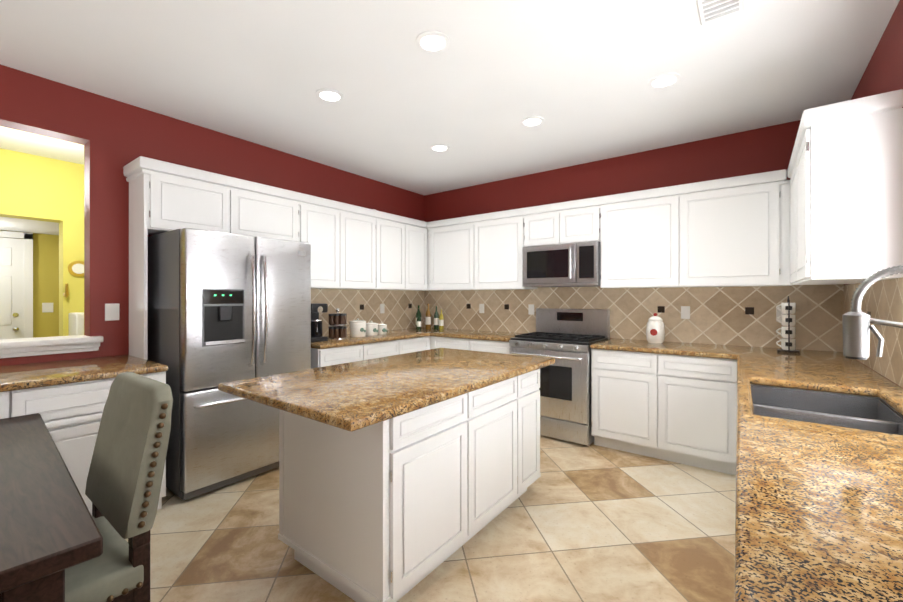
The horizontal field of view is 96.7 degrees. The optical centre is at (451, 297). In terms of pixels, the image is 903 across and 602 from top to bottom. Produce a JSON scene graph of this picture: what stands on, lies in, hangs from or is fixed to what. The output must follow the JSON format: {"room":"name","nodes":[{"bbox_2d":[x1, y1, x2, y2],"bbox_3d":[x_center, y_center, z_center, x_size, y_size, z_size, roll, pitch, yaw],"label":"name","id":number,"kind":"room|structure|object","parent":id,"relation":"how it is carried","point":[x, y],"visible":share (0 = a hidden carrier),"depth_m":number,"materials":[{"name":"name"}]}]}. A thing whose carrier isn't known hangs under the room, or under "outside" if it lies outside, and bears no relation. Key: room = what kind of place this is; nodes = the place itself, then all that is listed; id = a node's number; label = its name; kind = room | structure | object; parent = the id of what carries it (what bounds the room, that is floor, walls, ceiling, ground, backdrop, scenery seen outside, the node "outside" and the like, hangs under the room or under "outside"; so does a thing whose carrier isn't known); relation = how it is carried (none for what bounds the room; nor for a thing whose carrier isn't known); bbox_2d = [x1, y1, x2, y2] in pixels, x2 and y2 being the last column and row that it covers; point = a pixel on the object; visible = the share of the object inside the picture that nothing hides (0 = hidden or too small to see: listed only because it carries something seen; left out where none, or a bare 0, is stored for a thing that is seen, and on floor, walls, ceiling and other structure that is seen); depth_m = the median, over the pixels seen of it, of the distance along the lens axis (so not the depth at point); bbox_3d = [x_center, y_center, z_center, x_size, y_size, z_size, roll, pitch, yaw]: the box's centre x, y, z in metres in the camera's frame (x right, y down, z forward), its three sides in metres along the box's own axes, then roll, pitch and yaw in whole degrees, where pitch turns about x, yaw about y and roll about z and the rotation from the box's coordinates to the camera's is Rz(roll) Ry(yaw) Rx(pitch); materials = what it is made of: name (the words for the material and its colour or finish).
{"room":"kitchen","nodes":[
{"label":"kitchen","id":0,"kind":"room"},
{"bbox_2d":[0,230,58,337],"bbox_3d":[-5.608,0.220,4.431,0.120,2.220,3.300,0,0,37],"label":"wall","id":1,"kind":"structure","parent":0,"point":[45,269],"depth_m":5.02,"materials":[{"name":"yellow paint"}]},
{"bbox_2d":[0,231,32,339],"bbox_3d":[-5.431,0.275,4.479,0.097,2.110,1.060,0,0,37],"label":"entry door","id":2,"kind":"structure","parent":1,"relation":"in","point":[16,287],"depth_m":4.80,"materials":[{"name":"white wood"}]},
{"bbox_2d":[42,303,52,311],"bbox_3d":[-5.070,0.130,5.040,0.008,0.120,0.100,0,0,37],"label":"switch plate","id":3,"kind":"object","parent":1,"relation":"attached to","point":[47,307],"visible":1,"depth_m":5.04,"materials":[{"name":"white plastic"}]},
{"bbox_2d":[0,217,58,234],"bbox_3d":[-5.084,-0.840,4.037,1.190,0.100,3.100,0,0,37],"label":"ceiling","id":4,"kind":"structure","parent":0,"point":[25,225],"depth_m":4.48,"materials":[{"name":"paint"}]},
{"bbox_2d":[0,148,83,335],"bbox_3d":[-4.198,-0.040,4.059,0.200,2.740,7.300,0,0,37],"label":"wall","id":5,"kind":"structure","parent":0,"point":[37,188],"depth_m":4.10,"materials":[{"name":"yellow paint"}]},
{"bbox_2d":[63,284,68,296],"bbox_3d":[-3.974,-0.071,4.140,0.062,0.140,0.040,0,0,37],"label":"wall sconce","id":6,"kind":"object","parent":5,"relation":"attached to","point":[66,294],"depth_m":4.12,"materials":[{"name":"gold metal"}]},
{"bbox_2d":[68,261,83,276],"bbox_3d":[-3.929,-0.299,4.232,0.022,0.170,0.170,0,0,37],"label":"mirror","id":7,"kind":"object","parent":5,"relation":"attached to","point":[76,268],"depth_m":4.21,"materials":[{"name":"gold metal"}]},
{"bbox_2d":[69,312,83,335],"bbox_3d":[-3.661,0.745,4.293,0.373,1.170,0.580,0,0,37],"label":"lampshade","id":8,"kind":"object","parent":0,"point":[76,323],"visible":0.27,"depth_m":3.99,"materials":[{"name":"white fabric"}]},
{"bbox_2d":[0,64,423,365],"bbox_3d":[-2.540,-0.040,2.812,0.150,2.740,7.300,0,0,37],"label":"wall","id":9,"kind":"structure","parent":0,"point":[113,137],"depth_m":2.88,"materials":[{"name":"red paint"}]},
{"bbox_2d":[0,335,102,358],"bbox_3d":[-3.066,0.320,2.100,0.265,0.100,1.870,0,0,37],"label":"sill","id":10,"kind":"structure","parent":9,"relation":"attached to","point":[19,347],"depth_m":2.57,"materials":[{"name":"white wood"}]},
{"bbox_2d":[105,303,118,320],"bbox_3d":[-2.409,0.105,2.851,0.012,0.120,0.080,0,0,37],"label":"switch plate","id":11,"kind":"object","parent":9,"relation":"attached to","point":[111,311],"visible":1,"depth_m":2.85,"materials":[{"name":"white plastic"}]},
{"bbox_2d":[127,157,238,235],"bbox_3d":[-2.027,-0.710,3.077,0.348,0.480,0.592,0,0,37],"label":"upper cabinet","id":12,"kind":"object","parent":9,"relation":"attached to","point":[164,197],"depth_m":2.89,"materials":[{"name":"white wood"}]},
{"bbox_2d":[239,179,302,241],"bbox_3d":[-1.718,-0.710,3.487,0.348,0.480,0.662,0,0,37],"label":"upper cabinet","id":13,"kind":"object","parent":9,"relation":"attached to","point":[267,211],"depth_m":3.42,"materials":[{"name":"white wood"}]},
{"bbox_2d":[303,194,346,288],"bbox_3d":[-1.368,-0.520,3.953,0.348,0.860,0.503,0,0,37],"label":"upper cabinet","id":14,"kind":"object","parent":9,"relation":"attached to","point":[324,220],"depth_m":3.88,"materials":[{"name":"white wood"}]},
{"bbox_2d":[335,204,382,289],"bbox_3d":[-1.107,-0.520,4.300,0.348,0.860,0.593,0,0,37],"label":"upper cabinet","id":15,"kind":"object","parent":9,"relation":"attached to","point":[355,247],"depth_m":4.25,"materials":[{"name":"white wood"}]},
{"bbox_2d":[380,304,384,312],"bbox_3d":[-0.847,0.140,4.917,0.006,0.116,0.072,0,0,37],"label":"electrical outlet plate","id":16,"kind":"object","parent":9,"relation":"attached to","point":[382,306],"depth_m":4.92,"materials":[{"name":"white plastic"}]},
{"bbox_2d":[383,212,410,289],"bbox_3d":[-0.826,-0.520,4.674,0.348,0.860,0.571,0,0,37],"label":"upper cabinet","id":17,"kind":"object","parent":9,"relation":"attached to","point":[396,228],"depth_m":4.64,"materials":[{"name":"white wood"}]},
{"bbox_2d":[411,218,426,289],"bbox_3d":[-0.579,-0.520,5.002,0.348,0.860,0.478,0,0,37],"label":"upper cabinet","id":18,"kind":"object","parent":9,"relation":"attached to","point":[418,228],"depth_m":4.94,"materials":[{"name":"white wood"}]},
{"bbox_2d":[125,435,735,601],"bbox_3d":[-2.220,1.360,2.571,8.050,0.060,7.300,0,0,37],"label":"floor","id":19,"kind":"structure","parent":0,"point":[577,522],"depth_m":2.16,"materials":[{"name":"tile"}]},
{"bbox_2d":[0,413,102,601],"bbox_3d":[-1.769,0.950,1.067,1.580,0.760,1.050,0,0,40],"label":"dining table","id":20,"kind":"object","parent":19,"relation":"on","point":[50,533],"visible":1,"depth_m":1.03,"materials":[{"name":"brown wood"}]},
{"bbox_2d":[0,354,167,515],"bbox_3d":[-2.678,0.872,1.853,0.778,0.915,2.102,0,0,37],"label":"base cabinet","id":21,"kind":"object","parent":19,"relation":"on","point":[66,400],"depth_m":2.15,"materials":[{"name":"white"}]},
{"bbox_2d":[65,372,172,601],"bbox_3d":[-1.259,0.810,1.245,0.515,1.040,0.545,0,0,37],"label":"dining chair","id":22,"kind":"object","parent":19,"relation":"on","point":[124,480],"visible":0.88,"depth_m":1.28,"materials":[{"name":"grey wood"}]},
{"bbox_2d":[148,228,310,499],"bbox_3d":[-1.681,0.443,3.113,0.801,1.775,0.915,0,0,37],"label":"fridge","id":23,"kind":"object","parent":19,"relation":"on","point":[223,307],"visible":0.79,"depth_m":2.77,"materials":[{"name":"grey metal"}]},
{"bbox_2d":[311,347,370,368],"bbox_3d":[-1.233,0.892,3.907,0.618,0.876,0.553,0,0,37],"label":"base cabinet","id":24,"kind":"object","parent":19,"relation":"on","point":[330,352],"depth_m":3.59,"materials":[{"name":"white wood"}]},
{"bbox_2d":[311,327,524,357],"bbox_3d":[-0.334,0.434,4.207,1.696,0.040,2.113,0,0,37],"label":"countertop","id":25,"kind":"structure","parent":24,"relation":"on","point":[403,341],"depth_m":4.32,"materials":[{"name":"stone"}]},
{"bbox_2d":[311,303,327,341],"bbox_3d":[-1.307,0.237,3.798,0.255,0.355,0.180,0,0,37],"label":"coffee maker","id":26,"kind":"object","parent":25,"relation":"on","point":[316,324],"visible":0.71,"depth_m":3.73,"materials":[{"name":"black plastic"}]},
{"bbox_2d":[328,308,346,338],"bbox_3d":[-1.146,0.263,4.040,0.188,0.305,0.188,0,0,37],"label":"spice rack","id":27,"kind":"object","parent":25,"relation":"on","point":[337,321],"visible":1,"depth_m":3.98,"materials":[{"name":"brown glass"}]},
{"bbox_2d":[350,318,367,336],"bbox_3d":[-0.990,0.318,4.248,0.171,0.195,0.172,0,0,-8],"label":"canister","id":28,"kind":"object","parent":25,"relation":"on","point":[360,328],"depth_m":4.18,"materials":[{"name":"white ceramic"}]},
{"bbox_2d":[368,321,381,335],"bbox_3d":[-0.876,0.336,4.400,0.143,0.160,0.143,0,0,37],"label":"canister","id":29,"kind":"object","parent":25,"relation":"on","point":[374,328],"depth_m":4.35,"materials":[{"name":"white ceramic"}]},
{"bbox_2d":[382,322,387,333],"bbox_3d":[-0.785,0.345,4.520,0.118,0.140,0.118,0,0,37],"label":"canister","id":30,"kind":"object","parent":25,"relation":"on","point":[384,326],"depth_m":4.48,"materials":[{"name":"white ceramic"}]},
{"bbox_2d":[416,305,420,329],"bbox_3d":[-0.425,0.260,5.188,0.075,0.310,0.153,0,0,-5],"label":"bottle","id":31,"kind":"object","parent":25,"relation":"on","point":[418,315],"depth_m":5.13,"materials":[{"name":"green glass"}]},
{"bbox_2d":[425,304,430,328],"bbox_3d":[-0.305,0.250,5.260,0.074,0.330,0.072,0,0,37],"label":"bottle","id":32,"kind":"object","parent":25,"relation":"on","point":[428,314],"depth_m":5.23,"materials":[{"name":"brown glass"}]},
{"bbox_2d":[434,306,436,328],"bbox_3d":[-0.197,0.265,5.253,0.070,0.300,0.068,0,0,37],"label":"bottle","id":33,"kind":"object","parent":25,"relation":"on","point":[435,314],"depth_m":5.22,"materials":[{"name":"green glass"}]},
{"bbox_2d":[437,309,443,328],"bbox_3d":[-0.130,0.285,5.191,0.062,0.260,0.060,0,0,37],"label":"bottle","id":34,"kind":"object","parent":25,"relation":"on","point":[438,322],"depth_m":5.18,"materials":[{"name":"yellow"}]},
{"bbox_2d":[278,368,540,601],"bbox_3d":[-0.131,0.892,2.394,0.778,0.876,1.466,0,0,37],"label":"kitchen island","id":35,"kind":"object","parent":19,"relation":"on","point":[401,475],"depth_m":1.84,"materials":[{"name":"white painted wood"}]},
{"bbox_2d":[218,348,553,435],"bbox_3d":[-0.212,0.434,2.330,0.990,0.040,1.730,0,0,37],"label":"island countertop","id":36,"kind":"structure","parent":35,"relation":"on","point":[351,397],"depth_m":1.93,"materials":[{"name":"brown stone"}]},
{"bbox_2d":[479,343,509,353],"bbox_3d":[0.560,0.893,4.469,0.579,0.876,0.618,0,0,37],"label":"base cabinet","id":37,"kind":"object","parent":19,"relation":"on","point":[503,348],"depth_m":4.14,"materials":[{"name":"white wood"}]},
{"bbox_2d":[509,308,609,445],"bbox_3d":[1.070,0.728,4.001,0.780,1.205,0.746,0,0,37],"label":"range","id":38,"kind":"object","parent":19,"relation":"on","point":[565,339],"visible":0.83,"depth_m":3.71,"materials":[{"name":"silver metal"}]},
{"bbox_2d":[590,338,741,465],"bbox_3d":[1.838,0.872,3.484,1.050,0.915,0.658,0,0,37],"label":"base cabinet","id":39,"kind":"object","parent":19,"relation":"on","point":[654,400],"depth_m":3.27,"materials":[{"name":"white wood"}]},
{"bbox_2d":[646,313,664,342],"bbox_3d":[1.863,0.279,3.666,0.160,0.272,0.161,0,0,37],"label":"cookie jar","id":40,"kind":"object","parent":39,"relation":"on","point":[655,330],"visible":1,"depth_m":3.61,"materials":[{"name":"white ceramic"}]},
{"bbox_2d":[690,346,902,601],"bbox_3d":[1.641,0.872,1.805,0.653,0.915,3.578,0,0,37],"label":"kitchen counter","id":41,"kind":"object","parent":19,"relation":"on","point":[805,447],"depth_m":0.96,"materials":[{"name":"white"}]},
{"bbox_2d":[776,296,799,351],"bbox_3d":[2.586,0.203,3.085,0.146,0.424,0.139,0,0,37],"label":"stand","id":42,"kind":"object","parent":41,"relation":"on","point":[788,332],"visible":1,"depth_m":3.06,"materials":[{"name":"white ceramic"}]},
{"bbox_2d":[842,265,902,359],"bbox_3d":[1.308,0.160,1.135,0.285,0.509,0.133,0,0,37],"label":"faucet","id":43,"kind":"object","parent":41,"relation":"on","point":[856,322],"visible":1,"depth_m":1.20,"materials":[{"name":"silver metal"}]},
{"bbox_2d":[0,0,899,194],"bbox_3d":[-2.220,-1.440,2.571,8.050,0.060,7.300,0,0,37],"label":"ceiling","id":44,"kind":"structure","parent":0,"point":[577,75],"depth_m":2.50,"materials":[{"name":"paint"}]},
{"bbox_2d":[316,88,343,102],"bbox_3d":[-0.846,-1.405,2.791,0.194,0.010,0.190,0,0,37],"label":"recessed light","id":45,"kind":"object","parent":44,"relation":"in","point":[325,94],"depth_m":2.80,"materials":[{"name":"white"}]},
{"bbox_2d":[416,31,449,52],"bbox_3d":[-0.102,-1.405,2.206,0.192,0.010,0.190,0,0,37],"label":"recessed light","id":46,"kind":"object","parent":44,"relation":"in","point":[432,41],"depth_m":2.21,"materials":[{"name":"white glass"}]},
{"bbox_2d":[430,144,449,151],"bbox_3d":[-0.110,-1.405,3.766,0.191,0.010,0.194,0,0,37],"label":"recessed light","id":47,"kind":"object","parent":44,"relation":"in","point":[436,147],"depth_m":3.77,"materials":[{"name":"white"}]},
{"bbox_2d":[520,116,544,126],"bbox_3d":[0.645,-1.405,3.200,0.189,0.010,0.193,0,0,37],"label":"recessed light","id":48,"kind":"object","parent":44,"relation":"in","point":[531,121],"depth_m":3.21,"materials":[{"name":"white"}]},
{"bbox_2d":[648,73,680,88],"bbox_3d":[1.376,-1.405,2.600,0.187,0.010,0.198,0,0,37],"label":"recessed light","id":49,"kind":"object","parent":44,"relation":"in","point":[665,80],"depth_m":2.60,"materials":[{"name":"white"}]},
{"bbox_2d":[696,0,743,24],"bbox_3d":[1.247,-1.402,1.865,0.180,0.016,0.380,0,0,37],"label":"ceiling vent","id":50,"kind":"object","parent":44,"relation":"in","point":[710,11],"visible":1,"depth_m":1.95,"materials":[{"name":"white metal"}]},
{"bbox_2d":[424,120,844,351],"bbox_3d":[1.347,-0.040,4.361,4.500,2.740,0.150,0,0,37],"label":"wall","id":51,"kind":"structure","parent":0,"point":[761,150],"depth_m":3.94,"materials":[{"name":"red paint"}]},
{"bbox_2d":[414,221,433,290],"bbox_3d":[-0.300,-0.520,5.287,0.450,0.860,0.348,0,0,37],"label":"upper cabinet","id":52,"kind":"object","parent":51,"relation":"attached to","point":[430,225],"depth_m":5.04,"materials":[{"name":"white wood"}]},
{"bbox_2d":[434,215,493,290],"bbox_3d":[0.125,-0.520,4.967,0.717,0.860,0.348,0,0,37],"label":"upper cabinet","id":53,"kind":"object","parent":51,"relation":"attached to","point":[455,239],"depth_m":4.80,"materials":[{"name":"white wood"}]},
{"bbox_2d":[479,304,483,312],"bbox_3d":[0.376,0.140,4.983,0.072,0.116,0.006,0,0,37],"label":"electrical outlet plate","id":54,"kind":"object","parent":51,"relation":"attached to","point":[481,306],"depth_m":4.98,"materials":[{"name":"white plastic"}]},
{"bbox_2d":[478,208,537,289],"bbox_3d":[0.596,-0.520,4.612,0.692,0.860,0.348,0,0,37],"label":"upper cabinet","id":55,"kind":"object","parent":51,"relation":"attached to","point":[501,234],"depth_m":4.43,"materials":[{"name":"white wood"}]},
{"bbox_2d":[528,304,533,314],"bbox_3d":[0.912,0.140,4.580,0.072,0.116,0.006,0,0,37],"label":"electrical outlet plate","id":56,"kind":"object","parent":51,"relation":"attached to","point":[530,306],"depth_m":4.58,"materials":[{"name":"white plastic"}]},
{"bbox_2d":[526,202,565,246],"bbox_3d":[1.054,-0.740,4.268,0.454,0.420,0.348,0,0,37],"label":"upper cabinet","id":57,"kind":"object","parent":51,"relation":"attached to","point":[545,224],"depth_m":4.11,"materials":[{"name":"white wood"}]},
{"bbox_2d":[522,241,599,286],"bbox_3d":[1.157,-0.318,4.117,0.772,0.415,0.462,0,0,37],"label":"microwave","id":58,"kind":"object","parent":57,"relation":"attached to","point":[568,265],"visible":1,"depth_m":3.94,"materials":[{"name":"grey metal"}]},
{"bbox_2d":[566,196,601,243],"bbox_3d":[1.325,-0.740,4.064,0.449,0.420,0.348,0,0,37],"label":"upper cabinet","id":59,"kind":"object","parent":51,"relation":"attached to","point":[583,216],"depth_m":3.88,"materials":[{"name":"white wood"}]},
{"bbox_2d":[311,278,902,387],"bbox_3d":[0.226,0.147,2.870,4.196,0.535,3.578,0,0,37],"label":"backsplash","id":60,"kind":"structure","parent":51,"relation":"attached to","point":[739,316],"depth_m":3.69,"materials":[{"name":"brown tile"}]},
{"bbox_2d":[599,183,689,287],"bbox_3d":[1.791,-0.520,3.714,0.717,0.860,0.348,0,0,37],"label":"upper cabinet","id":61,"kind":"object","parent":51,"relation":"attached to","point":[645,243],"depth_m":3.55,"materials":[{"name":"white wood"}]},
{"bbox_2d":[681,306,689,318],"bbox_3d":[2.134,0.140,3.661,0.072,0.116,0.006,0,0,37],"label":"electrical outlet plate","id":62,"kind":"object","parent":51,"relation":"attached to","point":[685,312],"depth_m":3.66,"materials":[{"name":"white plastic"}]},
{"bbox_2d":[690,169,792,286],"bbox_3d":[2.303,-0.520,3.329,0.792,0.860,0.348,0,0,37],"label":"upper cabinet","id":63,"kind":"object","parent":51,"relation":"attached to","point":[730,232],"depth_m":3.14,"materials":[{"name":"white wood"}]},
{"bbox_2d":[776,307,781,321],"bbox_3d":[2.678,0.140,3.252,0.072,0.116,0.006,0,0,37],"label":"electrical outlet plate","id":64,"kind":"object","parent":51,"relation":"attached to","point":[778,313],"depth_m":3.26,"materials":[{"name":"white plastic"}]},
{"bbox_2d":[845,0,902,387],"bbox_3d":[0.936,-0.040,0.197,0.150,2.740,7.300,0,0,37],"label":"wall","id":65,"kind":"structure","parent":0,"point":[883,72],"depth_m":2.08,"materials":[{"name":"red paint"}]},
{"bbox_2d":[787,89,902,284],"bbox_3d":[2.277,-0.520,2.401,0.353,0.860,1.204,0,0,37],"label":"upper cabinet","id":66,"kind":"object","parent":65,"relation":"attached to","point":[845,171],"visible":0.98,"depth_m":1.95,"materials":[{"name":"white wood"}]}
]}

